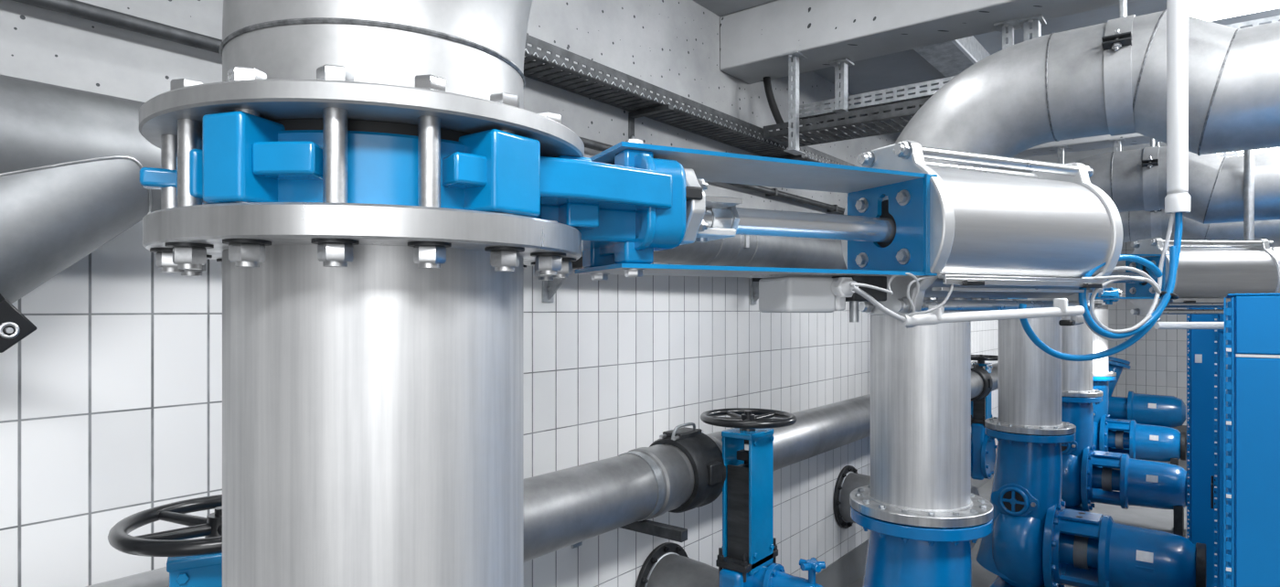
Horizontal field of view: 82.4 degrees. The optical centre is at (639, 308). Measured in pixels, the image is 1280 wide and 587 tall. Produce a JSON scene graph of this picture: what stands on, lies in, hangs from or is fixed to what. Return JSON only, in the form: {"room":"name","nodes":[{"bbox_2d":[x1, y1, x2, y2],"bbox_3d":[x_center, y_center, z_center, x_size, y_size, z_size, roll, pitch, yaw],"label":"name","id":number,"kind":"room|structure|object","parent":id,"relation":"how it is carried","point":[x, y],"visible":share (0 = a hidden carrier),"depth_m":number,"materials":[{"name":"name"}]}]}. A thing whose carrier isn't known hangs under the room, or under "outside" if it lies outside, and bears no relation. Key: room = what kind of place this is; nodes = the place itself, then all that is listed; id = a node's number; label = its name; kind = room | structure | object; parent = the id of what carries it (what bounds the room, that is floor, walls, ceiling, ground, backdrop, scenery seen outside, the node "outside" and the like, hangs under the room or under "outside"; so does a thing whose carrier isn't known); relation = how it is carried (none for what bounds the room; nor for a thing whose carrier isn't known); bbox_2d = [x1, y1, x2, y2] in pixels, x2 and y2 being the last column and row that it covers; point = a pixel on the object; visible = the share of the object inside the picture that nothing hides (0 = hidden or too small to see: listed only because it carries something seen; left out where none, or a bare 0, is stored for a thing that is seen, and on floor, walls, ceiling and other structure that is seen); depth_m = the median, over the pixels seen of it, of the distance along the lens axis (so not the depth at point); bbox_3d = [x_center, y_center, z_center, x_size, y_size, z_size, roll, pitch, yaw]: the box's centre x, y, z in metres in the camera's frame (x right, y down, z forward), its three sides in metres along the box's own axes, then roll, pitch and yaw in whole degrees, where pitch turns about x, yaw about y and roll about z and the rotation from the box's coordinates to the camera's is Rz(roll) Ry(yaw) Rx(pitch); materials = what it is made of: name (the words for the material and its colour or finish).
{"room":"mechanical room","nodes":[
{"label":"mechanical room","id":0,"kind":"room"},
{"bbox_2d":[0,0,901,214],"bbox_3d":[2.220,-0.951,6.569,0.200,1.428,16.270,0,0,38],"label":"wall","id":1,"kind":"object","parent":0,"point":[673,46],"depth_m":3.28,"materials":[{"name":"concrete"}]},
{"bbox_2d":[11,0,844,213],"bbox_3d":[0.584,-0.728,4.249,0.038,0.038,10.600,0,0,38],"label":"conduit","id":2,"kind":"object","parent":1,"relation":"attached to","point":[71,7],"visible":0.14,"depth_m":1.89,"materials":[{"name":"metal"}]},
{"bbox_2d":[765,188,777,196],"bbox_3d":[0.822,-0.729,4.572,0.074,0.047,0.024,0,0,38],"label":"clip","id":3,"kind":"object","parent":2,"relation":"attached to","point":[775,189],"visible":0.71,"depth_m":4.55,"materials":[{"name":"metal"}]},
{"bbox_2d":[826,204,837,212],"bbox_3d":[1.392,-0.729,5.296,0.074,0.047,0.024,0,0,38],"label":"clip","id":4,"kind":"object","parent":2,"relation":"attached to","point":[836,206],"visible":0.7,"depth_m":5.28,"materials":[{"name":"metal"}]},
{"bbox_2d":[542,256,584,302],"bbox_3d":[-0.248,-0.143,2.973,0.372,0.230,0.060,0,0,38],"label":"bracket","id":5,"kind":"object","parent":1,"relation":"attached to","point":[549,288],"visible":0.38,"depth_m":3.06,"materials":[{"name":"metal"}]},
{"bbox_2d":[0,74,847,303],"bbox_3d":[0.813,0.123,4.212,0.284,1.215,10.600,0,0,38],"label":"pipe","id":6,"kind":"object","parent":5,"relation":"on","point":[71,160],"visible":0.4,"depth_m":1.51,"materials":[{"name":"metal"}]},
{"bbox_2d":[0,293,37,352],"bbox_3d":[-1.382,-0.068,1.429,0.314,0.307,0.274,0,0,38],"label":"clamp","id":7,"kind":"object","parent":6,"relation":"attached to","point":[15,326],"visible":1,"depth_m":1.43,"materials":[{"name":"black metal"}]},
{"bbox_2d":[628,104,673,138],"bbox_3d":[0.050,-0.870,3.458,0.240,0.150,0.040,0,0,38],"label":"bracket","id":8,"kind":"object","parent":1,"relation":"attached to","point":[632,115],"visible":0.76,"depth_m":3.48,"materials":[{"name":"metal"}]},
{"bbox_2d":[523,34,856,166],"bbox_3d":[0.182,-0.982,3.632,0.205,0.074,9.136,0,0,38],"label":"cable tray","id":9,"kind":"object","parent":1,"relation":"attached to","point":[761,146],"visible":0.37,"depth_m":3.35,"materials":[{"name":"metal"}]},
{"bbox_2d":[523,62,724,134],"bbox_3d":[-0.243,-0.961,3.119,0.039,0.018,7.800,0,0,38],"label":"cable","id":10,"kind":"object","parent":9,"relation":"on","point":[526,62],"visible":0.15,"depth_m":3.13,"materials":[{"name":"black rubber"}]},
{"bbox_2d":[524,67,735,139],"bbox_3d":[-0.270,-0.961,3.140,0.039,0.018,7.800,0,0,38],"label":"cable","id":11,"kind":"object","parent":9,"relation":"on","point":[528,68],"visible":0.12,"depth_m":3.19,"materials":[{"name":"black rubber"}]},
{"bbox_2d":[526,60,753,141],"bbox_3d":[-0.215,-0.961,3.097,0.039,0.018,7.800,0,0,38],"label":"cable","id":12,"kind":"object","parent":9,"relation":"on","point":[531,60],"visible":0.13,"depth_m":3.10,"materials":[{"name":"black rubber"}]},
{"bbox_2d":[749,277,762,304],"bbox_3d":[0.832,-0.143,4.344,0.372,0.230,0.060,0,0,38],"label":"bracket","id":13,"kind":"object","parent":1,"relation":"attached to","point":[753,282],"visible":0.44,"depth_m":4.43,"materials":[{"name":"metal"}]},
{"bbox_2d":[774,154,804,159],"bbox_3d":[0.902,-0.870,4.539,0.240,0.150,0.040,0,0,38],"label":"bracket","id":14,"kind":"object","parent":1,"relation":"attached to","point":[799,156],"visible":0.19,"depth_m":4.49,"materials":[{"name":"metal"}]},
{"bbox_2d":[0,220,998,586],"bbox_3d":[2.220,0.942,6.569,0.200,2.357,16.270,0,0,38],"label":"wall","id":15,"kind":"structure","parent":0,"point":[111,409],"depth_m":3.02,"materials":[{"name":"white tile"}]},
{"bbox_2d":[571,450,687,548],"bbox_3d":[-0.054,0.820,3.047,0.584,0.457,0.060,0,0,38],"label":"bracket","id":16,"kind":"object","parent":15,"relation":"attached to","point":[644,526],"visible":0.43,"depth_m":2.94,"materials":[{"name":"metal"}]},
{"bbox_2d":[85,361,998,586],"bbox_3d":[1.275,0.706,4.660,0.354,0.395,10.100,0,0,38],"label":"pipe","id":17,"kind":"object","parent":16,"relation":"attached to","point":[568,506],"visible":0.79,"depth_m":2.94,"materials":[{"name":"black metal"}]},
{"bbox_2d":[107,494,222,586],"bbox_3d":[-0.860,1.006,1.506,0.418,1.153,0.571,0,0,-30],"label":"valve","id":18,"kind":"object","parent":17,"relation":"attached to","point":[197,562],"visible":0.57,"depth_m":1.50,"materials":[{"name":"blue paint"}]},
{"bbox_2d":[700,407,825,586],"bbox_3d":[0.558,1.079,3.239,0.614,1.239,0.447,0,0,38],"label":"valve","id":19,"kind":"object","parent":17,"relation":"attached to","point":[747,555],"visible":1,"depth_m":3.23,"materials":[{"name":"blue paint"}]},
{"bbox_2d":[799,557,825,584],"bbox_3d":[0.728,1.137,3.105,0.109,0.135,0.112,0,0,38],"label":"valve","id":20,"kind":"object","parent":19,"relation":"attached to","point":[813,566],"depth_m":3.09,"materials":[{"name":"blue paint"}]},
{"bbox_2d":[635,542,718,586],"bbox_3d":[0.308,1.430,3.576,0.500,0.470,0.470,0,0,38],"label":"pipe","id":21,"kind":"object","parent":15,"relation":"attached to","point":[668,565],"visible":0.89,"depth_m":3.58,"materials":[{"name":"black metal"}]},
{"bbox_2d":[807,474,993,586],"bbox_3d":[2.304,1.995,6.504,0.012,0.250,16.270,0,0,38],"label":"baseboard","id":22,"kind":"structure","parent":15,"relation":"attached to","point":[848,569],"depth_m":5.59,"materials":[{"name":"grey tile"}]},
{"bbox_2d":[833,465,979,548],"bbox_3d":[1.929,1.430,5.303,0.910,0.470,0.470,0,0,38],"label":"pipe","id":23,"kind":"object","parent":15,"relation":"attached to","point":[848,479],"visible":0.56,"depth_m":5.42,"materials":[{"name":"black metal"}]},
{"bbox_3d":[3.332,1.430,7.496,0.400,0.470,0.470,0,0,38],"label":"pipe","id":24,"kind":"object","parent":15,"relation":"attached to","visible":0},
{"bbox_2d":[970,354,998,479],"bbox_3d":[3.511,1.079,7.316,0.614,1.239,0.447,0,0,38],"label":"valve","id":25,"kind":"object","parent":24,"relation":"attached to","point":[983,448],"visible":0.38,"depth_m":7.26,"materials":[{"name":"blue paint"}]},
{"bbox_2d":[692,0,1279,171],"bbox_3d":[4.490,-1.765,4.910,5.820,0.200,16.470,0,0,38],"label":"ceiling","id":26,"kind":"structure","parent":0,"point":[906,67],"depth_m":4.83,"materials":[{"name":"concrete"}]},
{"bbox_2d":[720,0,1137,84],"bbox_3d":[2.765,-1.512,2.558,5.620,0.307,0.340,0,0,38],"label":"ceiling beam","id":27,"kind":"structure","parent":26,"relation":"attached to","point":[753,39],"depth_m":3.75,"materials":[{"name":"concrete"}]},
{"bbox_2d":[763,76,788,129],"bbox_3d":[0.811,-1.169,4.225,0.247,0.444,0.052,0,0,45],"label":"cable bundle","id":28,"kind":"object","parent":27,"relation":"hanging from","point":[778,119],"visible":0.57,"depth_m":4.25,"materials":[{"name":"black rubber"}]},
{"bbox_2d":[779,50,807,155],"bbox_3d":[0.830,-1.099,3.922,0.100,0.519,0.140,0,0,38],"label":"hanger","id":29,"kind":"object","parent":27,"relation":"hanging from","point":[793,58],"visible":1,"depth_m":3.90,"materials":[{"name":"metal"}]},
{"bbox_2d":[763,96,930,147],"bbox_3d":[2.599,-0.993,2.816,4.600,0.069,0.324,0,0,38],"label":"cable tray","id":30,"kind":"object","parent":29,"relation":"hanging from","point":[890,126],"visible":0.35,"depth_m":3.89,"materials":[{"name":"metal"}]},
{"bbox_2d":[828,57,853,113],"bbox_3d":[1.115,-1.221,4.035,0.100,0.274,0.140,0,0,38],"label":"hanger","id":31,"kind":"object","parent":27,"relation":"hanging from","point":[844,63],"visible":0.83,"depth_m":4.00,"materials":[{"name":"metal"}]},
{"bbox_2d":[799,15,1279,125],"bbox_3d":[2.803,-1.165,3.062,4.584,0.079,0.324,0,0,38],"label":"cable tray","id":32,"kind":"object","parent":31,"relation":"hanging from","point":[906,98],"visible":0.18,"depth_m":4.01,"materials":[{"name":"metal"}]},
{"bbox_2d":[827,105,921,122],"bbox_3d":[2.867,-1.146,3.075,4.500,0.022,0.062,0,0,38],"label":"cable","id":33,"kind":"object","parent":32,"relation":"on","point":[920,105],"visible":0.02,"depth_m":4.26,"materials":[{"name":"black rubber"}]},
{"bbox_2d":[993,18,1022,49],"bbox_3d":[1.763,-1.221,3.499,0.100,0.274,0.140,0,0,38],"label":"hanger","id":34,"kind":"object","parent":27,"relation":"hanging from","point":[1009,26],"visible":0.59,"depth_m":3.47,"materials":[{"name":"metal"}]},
{"bbox_2d":[1017,14,1046,41],"bbox_3d":[1.854,-1.221,3.453,0.100,0.274,0.140,0,0,38],"label":"hanger","id":35,"kind":"object","parent":27,"relation":"hanging from","point":[1035,22],"visible":0.52,"depth_m":3.42,"materials":[{"name":"metal"}]},
{"bbox_2d":[1188,0,1279,21],"bbox_3d":[2.804,-1.264,2.527,1.520,0.188,0.138,0,0,38],"label":"ceiling lamp","id":36,"kind":"object","parent":27,"relation":"hanging from","point":[1208,10],"visible":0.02,"depth_m":2.88,"materials":[{"name":"white plastic"}]},
{"bbox_2d":[913,35,990,77],"bbox_3d":[2.363,-1.580,5.038,0.240,0.170,3.040,0,0,38],"label":"channel","id":37,"kind":"object","parent":26,"relation":"attached to","point":[952,58],"visible":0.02,"depth_m":4.40,"materials":[{"name":"metal"}]},
{"bbox_2d":[1013,132,1160,158],"bbox_3d":[4.869,-1.512,5.229,5.620,0.307,0.340,0,0,38],"label":"ceiling beam","id":38,"kind":"structure","parent":26,"relation":"attached to","point":[1100,142],"depth_m":6.05,"materials":[{"name":"metal"}]},
{"bbox_2d":[1052,144,1068,164],"bbox_3d":[3.523,-1.201,6.123,0.100,0.314,0.140,0,0,38],"label":"hanger","id":39,"kind":"object","parent":38,"relation":"hanging from","point":[1064,146],"visible":0.6,"depth_m":6.10,"materials":[{"name":"metal"}]},
{"bbox_2d":[1109,137,1125,151],"bbox_3d":[3.837,-1.201,5.875,0.100,0.314,0.140,0,0,38],"label":"hanger","id":40,"kind":"object","parent":38,"relation":"hanging from","point":[1119,141],"visible":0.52,"depth_m":5.84,"materials":[{"name":"metal"}]},
{"bbox_2d":[1216,147,1278,156],"bbox_3d":[4.916,-1.254,5.192,1.500,0.208,0.138,0,0,38],"label":"ceiling lamp","id":41,"kind":"object","parent":38,"relation":"hanging from","point":[1274,147],"visible":0.02,"depth_m":5.46,"materials":[{"name":"white plastic"}]},
{"bbox_2d":[1164,0,1190,213],"bbox_3d":[1.213,-0.941,1.650,0.047,1.448,0.047,0,0,38],"label":"vertical conduit","id":42,"kind":"object","parent":26,"relation":"hanging from","point":[1178,198],"visible":0.98,"depth_m":1.63,"materials":[{"name":"white plastic"}]},
{"bbox_2d":[1018,212,1182,361],"bbox_3d":[1.000,-0.057,1.587,0.465,0.340,0.039,0,0,-17],"label":"air hose","id":43,"kind":"object","parent":42,"relation":"hanging from","point":[1178,235],"visible":0.8,"depth_m":1.59,"materials":[{"name":"blue plastic"}]},
{"bbox_2d":[1164,189,1190,213],"bbox_3d":[1.213,-0.242,1.650,0.047,0.050,0.047,0,0,38],"label":"socket","id":44,"kind":"object","parent":42,"relation":"attached to","point":[1176,200],"depth_m":1.63,"materials":[{"name":"white plastic"}]},
{"bbox_2d":[848,452,1188,586],"bbox_3d":[4.490,2.180,4.910,5.820,0.120,16.470,0,0,38],"label":"floor","id":45,"kind":"structure","parent":0,"point":[1147,517],"depth_m":7.39,"materials":[{"name":"grey concrete"}]},
{"bbox_2d":[142,202,581,586],"bbox_3d":[-0.375,1.003,1.065,0.578,2.234,0.578,0,0,38],"label":"vertical pipe","id":46,"kind":"object","parent":45,"relation":"on","point":[373,406],"visible":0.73,"depth_m":0.88,"materials":[{"name":"silver metal"}]},
{"bbox_2d":[139,64,742,280],"bbox_3d":[-0.252,-0.156,1.125,0.857,0.218,0.563,0,0,-25],"label":"valve","id":47,"kind":"object","parent":46,"relation":"on","point":[634,208],"visible":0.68,"depth_m":0.86,"materials":[{"name":"blue paint"}]},
{"bbox_2d":[149,247,173,252],"bbox_3d":[-0.596,-0.074,0.933,0.049,0.004,0.049,0,0,-25],"label":"washer","id":48,"kind":"object","parent":47,"relation":"in","point":[154,250],"depth_m":0.91,"materials":[{"name":"black metal"}]},
{"bbox_2d":[164,242,213,248],"bbox_3d":[-0.529,-0.074,0.859,0.049,0.004,0.049,0,0,-25],"label":"washer","id":49,"kind":"object","parent":47,"relation":"in","point":[176,245],"depth_m":0.84,"materials":[{"name":"black metal"}]},
{"bbox_2d":[222,238,271,245],"bbox_3d":[-0.438,-0.074,0.816,0.049,0.004,0.049,0,0,-25],"label":"washer","id":50,"kind":"object","parent":47,"relation":"in","point":[231,241],"depth_m":0.80,"materials":[{"name":"black metal"}]},
{"bbox_2d":[310,238,359,245],"bbox_3d":[-0.338,-0.074,0.811,0.049,0.004,0.049,0,0,-25],"label":"washer","id":51,"kind":"object","parent":47,"relation":"in","point":[319,241],"depth_m":0.79,"materials":[{"name":"black metal"}]},
{"bbox_2d":[138,0,584,157],"bbox_3d":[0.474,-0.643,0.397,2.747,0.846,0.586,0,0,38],"label":"pipe","id":52,"kind":"object","parent":47,"relation":"on","point":[477,47],"visible":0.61,"depth_m":0.87,"materials":[{"name":"silver metal"}]},
{"bbox_2d":[407,241,451,247],"bbox_3d":[-0.243,-0.074,0.845,0.049,0.004,0.049,0,0,-25],"label":"washer","id":53,"kind":"object","parent":47,"relation":"in","point":[415,244],"depth_m":0.83,"materials":[{"name":"black metal"}]},
{"bbox_2d":[484,246,524,252],"bbox_3d":[-0.169,-0.074,0.912,0.049,0.004,0.049,0,0,-25],"label":"washer","id":54,"kind":"object","parent":47,"relation":"in","point":[487,249],"depth_m":0.90,"materials":[{"name":"black metal"}]},
{"bbox_2d":[530,252,565,256],"bbox_3d":[-0.126,-0.074,1.003,0.049,0.004,0.049,0,0,-25],"label":"washer","id":55,"kind":"object","parent":47,"relation":"in","point":[534,254],"depth_m":0.99,"materials":[{"name":"black metal"}]},
{"bbox_2d":[561,257,575,261],"bbox_3d":[-0.120,-0.074,1.103,0.049,0.004,0.049,0,0,-25],"label":"washer","id":56,"kind":"object","parent":47,"relation":"in","point":[562,259],"depth_m":1.09,"materials":[{"name":"black metal"}]},
{"bbox_2d":[574,138,1123,328],"bbox_3d":[0.465,-0.147,1.461,1.187,0.368,0.284,0,0,-25],"label":"pneumatic actuator","id":57,"kind":"object","parent":47,"relation":"attached to","point":[986,232],"visible":0.81,"depth_m":1.44,"materials":[{"name":"blue paint"}]},
{"bbox_2d":[748,274,886,321],"bbox_3d":[0.345,-0.019,1.385,0.255,0.089,0.149,0,0,-25],"label":"junction box","id":58,"kind":"object","parent":57,"relation":"attached to","point":[777,293],"visible":0.93,"depth_m":1.35,"materials":[{"name":"grey plastic"}]},
{"bbox_2d":[849,282,892,294],"bbox_3d":[0.420,-0.037,1.323,0.104,0.019,0.010,0,0,-29],"label":"cable","id":59,"kind":"object","parent":58,"relation":"attached to","point":[850,283],"visible":1,"depth_m":1.31,"materials":[{"name":"white plastic"}]},
{"bbox_2d":[849,285,906,321],"bbox_3d":[0.443,-0.009,1.351,0.170,0.070,0.013,0,0,-37],"label":"cable","id":60,"kind":"object","parent":58,"relation":"attached to","point":[858,291],"visible":1,"depth_m":1.34,"materials":[{"name":"white plastic"}]},
{"bbox_2d":[886,272,919,312],"bbox_3d":[0.498,-0.030,1.371,0.078,0.077,0.026,0,0,-33],"label":"cable","id":61,"kind":"object","parent":57,"relation":"attached to","point":[892,277],"visible":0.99,"depth_m":1.37,"materials":[{"name":"white plastic"}]},
{"bbox_2d":[906,276,938,312],"bbox_3d":[0.532,-0.029,1.391,0.076,0.074,0.028,0,0,-29],"label":"cable","id":62,"kind":"object","parent":57,"relation":"attached to","point":[923,277],"visible":1,"depth_m":1.38,"materials":[{"name":"white plastic"}]},
{"bbox_2d":[906,284,953,316],"bbox_3d":[0.554,-0.020,1.391,0.098,0.073,0.017,0,0,-3],"label":"cable","id":63,"kind":"object","parent":57,"relation":"attached to","point":[944,302],"visible":1,"depth_m":1.39,"materials":[{"name":"white plastic"}]},
{"bbox_2d":[899,298,1084,326],"bbox_3d":[0.703,0.006,1.451,0.414,0.056,0.044,0,0,-16],"label":"cable conduit","id":64,"kind":"object","parent":57,"relation":"attached to","point":[1061,308],"visible":0.98,"depth_m":1.44,"materials":[{"name":"white plastic"}]},
{"bbox_2d":[1078,245,1177,338],"bbox_3d":[1.073,-0.038,1.595,0.262,0.205,0.034,0,0,-14],"label":"air hose","id":65,"kind":"object","parent":57,"relation":"attached to","point":[1173,257],"visible":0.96,"depth_m":1.59,"materials":[{"name":"blue plastic"}]},
{"bbox_2d":[1080,275,1143,281],"bbox_3d":[1.019,-0.066,1.577,0.143,0.013,0.007,0,0,-6],"label":"cable","id":66,"kind":"object","parent":65,"relation":"attached to","point":[1112,276],"visible":0.99,"depth_m":1.57,"materials":[{"name":"white plastic"}]},
{"bbox_2d":[1089,276,1161,332],"bbox_3d":[1.054,-0.009,1.583,0.172,0.124,0.017,0,0,-9],"label":"cable","id":67,"kind":"object","parent":65,"relation":"attached to","point":[1155,286],"visible":1,"depth_m":1.57,"materials":[{"name":"white plastic"}]},
{"bbox_2d":[1083,212,1175,341],"bbox_3d":[1.088,-0.079,1.608,0.259,0.298,0.036,0,0,-16],"label":"cable","id":68,"kind":"object","parent":65,"relation":"attached to","point":[1172,215],"visible":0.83,"depth_m":1.61,"materials":[{"name":"white plastic"}]},
{"bbox_2d":[1159,290,1178,299],"bbox_3d":[1.168,-0.030,1.620,0.040,0.019,0.041,0,0,38],"label":"cable tie","id":69,"kind":"object","parent":65,"relation":"attached to","point":[1174,296],"visible":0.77,"depth_m":1.61,"materials":[{"name":"black plastic"}]},
{"bbox_2d":[850,505,992,586],"bbox_3d":[1.480,1.491,2.966,1.366,1.258,0.681,0,0,35],"label":"pump","id":70,"kind":"object","parent":45,"relation":"on","point":[898,555],"visible":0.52,"depth_m":2.98,"materials":[{"name":"blue paint"}]},
{"bbox_2d":[849,297,993,527],"bbox_3d":[1.209,0.387,3.166,0.578,0.951,0.578,0,0,38],"label":"vertical pipe","id":71,"kind":"object","parent":70,"relation":"on","point":[921,375],"visible":0.73,"depth_m":2.99,"materials":[{"name":"silver metal"}]},
{"bbox_2d":[928,297,938,299],"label":"valve","id":72,"kind":"object","parent":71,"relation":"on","point":[936,298],"depth_m":2.90,"materials":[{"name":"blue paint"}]},
{"bbox_2d":[952,297,962,299],"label":"valve","id":73,"kind":"object","parent":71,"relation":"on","point":[954,298],"depth_m":2.90,"materials":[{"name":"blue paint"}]},
{"bbox_2d":[970,298,989,299],"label":"valve","id":74,"kind":"object","parent":71,"relation":"on","point":[971,298],"depth_m":2.96,"materials":[{"name":"blue paint"}]},
{"bbox_2d":[895,9,1279,169],"bbox_3d":[2.434,-0.631,2.201,3.698,0.871,0.578,0,0,38],"label":"pipe","id":75,"kind":"object","parent":74,"relation":"on","point":[1022,96],"visible":0.54,"depth_m":2.62,"materials":[{"name":"silver metal"}]},
{"bbox_2d":[1101,0,1135,136],"bbox_3d":[1.780,-1.157,2.697,0.085,1.015,0.450,0,0,38],"label":"clamp","id":76,"kind":"object","parent":75,"relation":"attached to","point":[1116,43],"visible":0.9,"depth_m":2.57,"materials":[{"name":"silver metal"}]},
{"bbox_2d":[989,237,1279,321],"bbox_3d":[2.174,-0.128,3.250,1.267,0.368,0.284,0,0,-5],"label":"pneumatic actuator","id":77,"kind":"object","parent":74,"relation":"attached to","point":[1208,271],"visible":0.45,"depth_m":3.17,"materials":[{"name":"blue paint"}]},
{"bbox_2d":[1153,321,1224,329],"bbox_3d":[2.261,0.068,3.000,0.285,0.030,0.030,0,0,0],"label":"cable conduit","id":78,"kind":"object","parent":77,"relation":"attached to","point":[1158,325],"visible":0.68,"depth_m":2.99,"materials":[{"name":"white plastic"}]},
{"bbox_2d":[976,426,1206,586],"bbox_3d":[3.081,1.491,5.081,1.366,1.258,0.681,0,0,35],"label":"pump","id":79,"kind":"object","parent":45,"relation":"on","point":[1034,540],"visible":0.88,"depth_m":5.01,"materials":[{"name":"blue paint"}]},
{"bbox_2d":[984,298,1076,435],"bbox_3d":[2.810,0.387,5.280,0.578,0.951,0.578,0,0,38],"label":"vertical pipe","id":80,"kind":"object","parent":79,"relation":"on","point":[1029,378],"visible":0.79,"depth_m":5.11,"materials":[{"name":"silver metal"}]},
{"bbox_2d":[1088,287,1111,300],"bbox_3d":[2.950,-0.131,5.293,0.848,0.218,0.566,0,0,-5],"label":"valve","id":81,"kind":"object","parent":80,"relation":"on","point":[1101,293],"visible":0.02,"depth_m":5.22,"materials":[{"name":"blue paint"}]},
{"bbox_2d":[1073,146,1279,223],"bbox_3d":[4.055,-0.631,4.300,3.748,0.871,0.578,0,0,38],"label":"pipe","id":82,"kind":"object","parent":81,"relation":"on","point":[1215,182],"visible":0.3,"depth_m":4.53,"materials":[{"name":"silver metal"}]},
{"bbox_2d":[1141,138,1160,211],"bbox_3d":[3.374,-1.157,4.818,0.085,1.015,0.450,0,0,38],"label":"clamp","id":83,"kind":"object","parent":82,"relation":"attached to","point":[1150,154],"visible":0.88,"depth_m":4.69,"materials":[{"name":"silver metal"}]},
{"bbox_2d":[1061,395,1188,537],"bbox_3d":[4.636,1.491,7.234,1.366,1.258,0.681,0,0,35],"label":"pump","id":84,"kind":"object","parent":45,"relation":"on","point":[1140,483],"visible":0.55,"depth_m":7.11,"materials":[{"name":"blue paint"}]},
{"bbox_2d":[1061,299,1103,396],"bbox_3d":[4.364,0.387,7.433,0.578,0.951,0.578,0,0,38],"label":"vertical pipe","id":85,"kind":"object","parent":84,"relation":"on","point":[1076,376],"visible":0.45,"depth_m":7.24,"materials":[{"name":"silver metal"}]},
{"bbox_2d":[1094,287,1125,307],"bbox_3d":[4.505,-0.131,7.446,0.848,0.218,0.566,0,0,-5],"label":"valve","id":86,"kind":"object","parent":85,"relation":"on","point":[1112,292],"visible":0.13,"depth_m":7.33,"materials":[{"name":"blue paint"}]},
{"bbox_2d":[1102,209,1279,288],"bbox_3d":[5.653,-0.631,6.418,3.859,0.871,0.578,0,0,38],"label":"pipe","id":87,"kind":"object","parent":86,"relation":"on","point":[1136,225],"visible":0.19,"depth_m":6.65,"materials":[{"name":"silver metal"}]},
{"bbox_2d":[1150,141,1162,238],"bbox_3d":[4.929,-1.157,6.970,0.085,1.015,0.450,0,0,38],"label":"clamp","id":88,"kind":"object","parent":87,"relation":"attached to","point":[1156,215],"visible":0.34,"depth_m":6.83,"materials":[{"name":"silver metal"}]},
{"bbox_2d":[1092,375,1186,467],"bbox_3d":[6.179,1.491,9.404,1.366,1.258,0.681,0,0,35],"label":"pump","id":89,"kind":"object","parent":45,"relation":"on","point":[1144,442],"visible":0.5,"depth_m":9.16,"materials":[{"name":"blue paint"}]},
{"bbox_2d":[1092,301,1116,376],"bbox_3d":[5.908,0.387,9.604,0.578,0.951,0.578,0,0,38],"label":"vertical pipe","id":90,"kind":"object","parent":89,"relation":"on","point":[1100,367],"visible":0.34,"depth_m":9.41,"materials":[{"name":"silver metal"}]},
{"bbox_2d":[1108,356,1186,449],"bbox_3d":[7.402,1.423,11.004,1.315,1.394,0.650,0,0,38],"label":"pump","id":91,"kind":"object","parent":45,"relation":"on","point":[1170,411],"visible":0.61,"depth_m":10.74,"materials":[{"name":"blue paint"}]},
{"bbox_2d":[1186,308,1215,586],"bbox_3d":[4.670,1.045,5.101,1.375,2.150,0.806,0,0,38],"label":"tall cabinet","id":92,"kind":"object","parent":45,"relation":"on","point":[1200,433],"visible":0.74,"depth_m":5.16,"materials":[{"name":"blue metal"}]},
{"bbox_2d":[1210,308,1224,586],"bbox_3d":[3.709,1.042,3.759,1.223,2.155,0.505,0,0,38],"label":"tall cabinet","id":93,"kind":"object","parent":45,"relation":"on","point":[1217,485],"visible":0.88,"depth_m":3.92,"materials":[{"name":"blue metal"}]},
{"bbox_2d":[1224,293,1279,586],"bbox_3d":[2.154,1.040,1.762,1.196,2.160,0.565,0,0,38],"label":"tall cabinet","id":94,"kind":"object","parent":45,"relation":"on","point":[1252,321],"visible":1,"depth_m":1.87,"materials":[{"name":"blue metal"}]},
{"bbox_2d":[1272,246,1279,256],"bbox_3d":[6.970,0.228,8.000,0.080,3.785,0.079,0,0,38],"label":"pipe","id":95,"kind":"object","parent":45,"relation":"on","point":[1276,250],"visible":0.02,"depth_m":7.97,"materials":[{"name":"white metal"}]},
{"bbox_2d":[1022,146,1279,172],"bbox_3d":[4.505,-1.105,5.235,4.600,0.079,0.304,0,0,38],"label":"cable tray","id":96,"kind":"object","parent":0,"point":[1269,150],"visible":0.02,"depth_m":5.22,"materials":[{"name":"metal"}]},
{"bbox_2d":[1107,241,1272,425],"bbox_3d":[9.523,0.228,11.301,5.820,3.785,0.200,0,0,38],"label":"wall","id":97,"kind":"structure","parent":0,"point":[1157,360],"depth_m":12.04,"materials":[{"name":"white tile"}]},
{"bbox_2d":[1173,425,1188,436],"bbox_3d":[9.541,1.995,11.152,5.608,0.250,0.012,0,0,38],"label":"baseboard","id":98,"kind":"structure","parent":97,"relation":"attached to","point":[1183,427],"depth_m":11.78,"materials":[{"name":"grey tile"}]},
{"bbox_2d":[1243,149,1254,240],"bbox_3d":[3.621,0.228,4.350,0.048,3.785,0.047,0,0,38],"label":"pipe","id":99,"kind":"object","parent":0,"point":[1248,154],"visible":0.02,"depth_m":4.33,"materials":[{"name":"metal"}]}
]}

